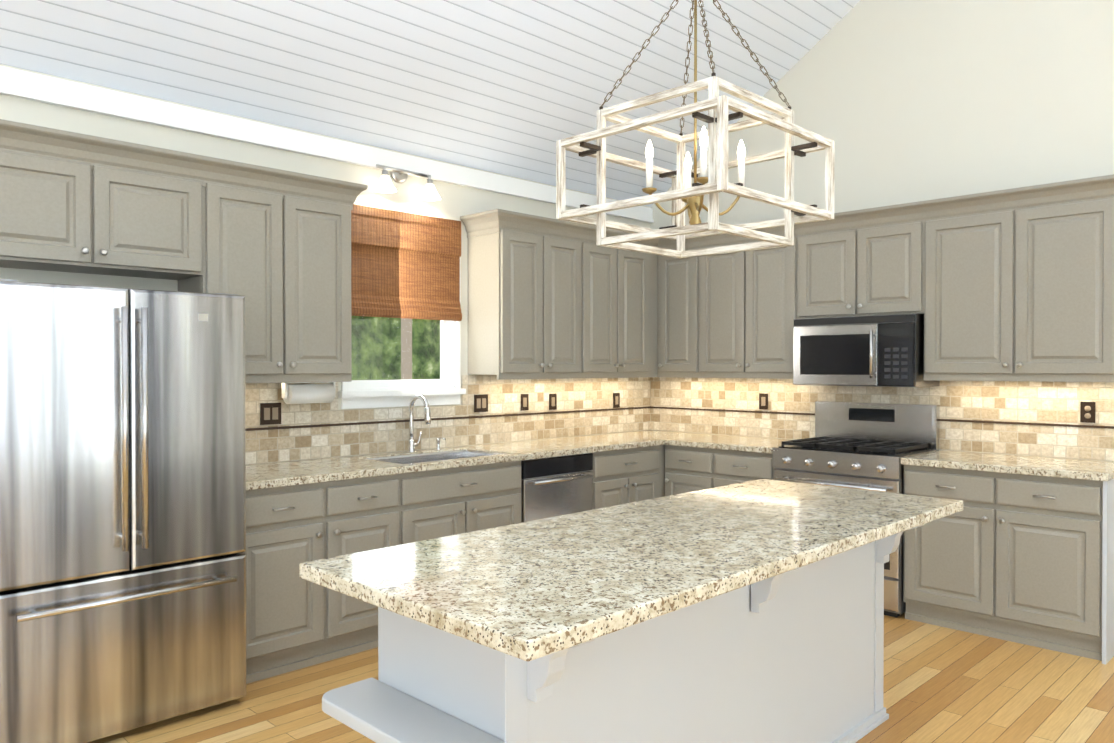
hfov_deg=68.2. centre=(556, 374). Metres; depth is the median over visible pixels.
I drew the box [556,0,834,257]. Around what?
chandelier
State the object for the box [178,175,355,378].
upper cabinet
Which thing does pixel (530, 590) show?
island countertop
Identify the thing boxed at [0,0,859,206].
ceiling
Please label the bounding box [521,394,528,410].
light switch
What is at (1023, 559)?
base cabinet
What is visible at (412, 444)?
faucet
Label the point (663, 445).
base cabinet
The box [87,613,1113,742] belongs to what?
floor
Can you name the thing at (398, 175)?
light
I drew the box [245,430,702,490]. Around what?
countertop
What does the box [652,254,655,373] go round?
upper cabinet
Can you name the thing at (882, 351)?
microwave
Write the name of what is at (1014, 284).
upper cabinet
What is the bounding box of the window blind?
[351,204,461,320]
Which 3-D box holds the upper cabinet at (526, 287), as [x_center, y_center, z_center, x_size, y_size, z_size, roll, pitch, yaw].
[-0.203,-0.457,5.485,0.328,0.914,0.740,1,1,45]
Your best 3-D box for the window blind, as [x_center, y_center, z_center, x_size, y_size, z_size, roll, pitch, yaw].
[-0.904,-0.653,4.957,0.037,0.635,0.823,1,1,45]
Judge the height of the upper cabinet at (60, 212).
0.439 m
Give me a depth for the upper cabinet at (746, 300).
5.68 m
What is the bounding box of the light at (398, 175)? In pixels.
[374,164,440,200]
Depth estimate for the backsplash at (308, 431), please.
5.29 m
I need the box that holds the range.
[773,401,939,617]
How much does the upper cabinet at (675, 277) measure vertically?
0.914 m
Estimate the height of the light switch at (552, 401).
0.114 m
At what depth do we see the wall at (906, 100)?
5.08 m
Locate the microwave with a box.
[793,314,939,386]
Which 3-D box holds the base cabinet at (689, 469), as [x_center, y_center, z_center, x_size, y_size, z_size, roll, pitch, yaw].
[1.266,0.940,5.740,0.872,0.885,0.641,1,1,45]
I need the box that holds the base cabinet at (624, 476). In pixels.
[591,445,662,509]
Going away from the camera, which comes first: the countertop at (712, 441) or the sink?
the sink
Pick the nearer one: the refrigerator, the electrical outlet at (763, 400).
the refrigerator
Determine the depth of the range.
5.04 m
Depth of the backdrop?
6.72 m
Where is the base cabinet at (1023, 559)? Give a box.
[903,465,1113,663]
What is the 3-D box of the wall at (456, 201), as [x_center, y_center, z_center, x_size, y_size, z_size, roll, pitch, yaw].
[-2.457,-1.373,3.530,0.120,5.550,9.240,1,1,45]
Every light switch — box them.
[260,403,280,424]
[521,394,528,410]
[549,394,556,409]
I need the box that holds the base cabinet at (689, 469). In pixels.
[665,445,774,495]
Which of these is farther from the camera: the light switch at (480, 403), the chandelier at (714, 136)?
the light switch at (480, 403)
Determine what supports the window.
in the wall at (456, 201)
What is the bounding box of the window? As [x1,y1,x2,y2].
[338,316,465,408]
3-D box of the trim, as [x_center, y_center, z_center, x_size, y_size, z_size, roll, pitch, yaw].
[-2.402,-1.255,3.475,0.032,0.115,8.998,1,1,45]
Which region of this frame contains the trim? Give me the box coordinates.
[0,66,653,222]
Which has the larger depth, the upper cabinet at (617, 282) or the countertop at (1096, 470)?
the upper cabinet at (617, 282)
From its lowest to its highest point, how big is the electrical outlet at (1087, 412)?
0.114 m
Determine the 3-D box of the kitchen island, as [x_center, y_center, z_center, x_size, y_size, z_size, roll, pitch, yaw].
[0.428,0.967,2.693,0.781,0.885,2.242,1,1,45]
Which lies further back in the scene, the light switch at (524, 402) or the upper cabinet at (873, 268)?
the light switch at (524, 402)
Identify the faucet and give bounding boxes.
[407,394,445,452]
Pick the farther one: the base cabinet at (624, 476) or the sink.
the base cabinet at (624, 476)
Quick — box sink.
[360,449,509,464]
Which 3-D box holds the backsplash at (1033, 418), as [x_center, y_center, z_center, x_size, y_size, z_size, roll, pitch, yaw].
[1.923,0.234,5.524,3.240,0.456,0.013,1,1,45]
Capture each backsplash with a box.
[245,375,652,464]
[649,377,1113,461]
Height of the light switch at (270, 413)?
0.114 m
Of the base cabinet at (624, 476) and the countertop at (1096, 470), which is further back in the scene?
the base cabinet at (624, 476)
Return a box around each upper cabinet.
[0,143,207,282]
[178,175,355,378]
[466,226,583,377]
[584,238,651,377]
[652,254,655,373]
[656,246,695,373]
[696,234,795,377]
[796,218,923,318]
[922,194,1113,377]
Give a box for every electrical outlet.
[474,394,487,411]
[613,393,619,407]
[759,393,767,408]
[1080,402,1094,422]
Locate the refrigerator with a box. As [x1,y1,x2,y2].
[0,279,245,742]
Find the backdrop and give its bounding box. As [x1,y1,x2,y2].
[351,316,439,379]
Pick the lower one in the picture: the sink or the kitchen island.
the kitchen island
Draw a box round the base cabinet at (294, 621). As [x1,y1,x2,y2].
[242,473,409,683]
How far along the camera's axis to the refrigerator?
3.12 m
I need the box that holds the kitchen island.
[322,523,925,742]
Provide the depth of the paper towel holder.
4.35 m
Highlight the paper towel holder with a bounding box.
[282,382,335,403]
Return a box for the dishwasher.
[521,453,592,522]
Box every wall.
[0,64,651,463]
[652,0,1113,459]
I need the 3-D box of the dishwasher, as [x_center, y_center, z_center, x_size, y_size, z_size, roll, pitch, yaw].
[-0.170,0.947,5.279,0.626,0.881,0.610,1,1,45]
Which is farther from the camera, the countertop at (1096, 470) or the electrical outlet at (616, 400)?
the electrical outlet at (616, 400)
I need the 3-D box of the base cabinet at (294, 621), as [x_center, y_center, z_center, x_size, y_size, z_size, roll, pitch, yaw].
[-1.327,0.954,4.165,0.610,0.884,0.906,1,1,45]
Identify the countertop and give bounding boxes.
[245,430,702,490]
[299,479,962,661]
[665,434,790,453]
[901,450,1113,480]
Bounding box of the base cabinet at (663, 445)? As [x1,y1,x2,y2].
[663,445,664,496]

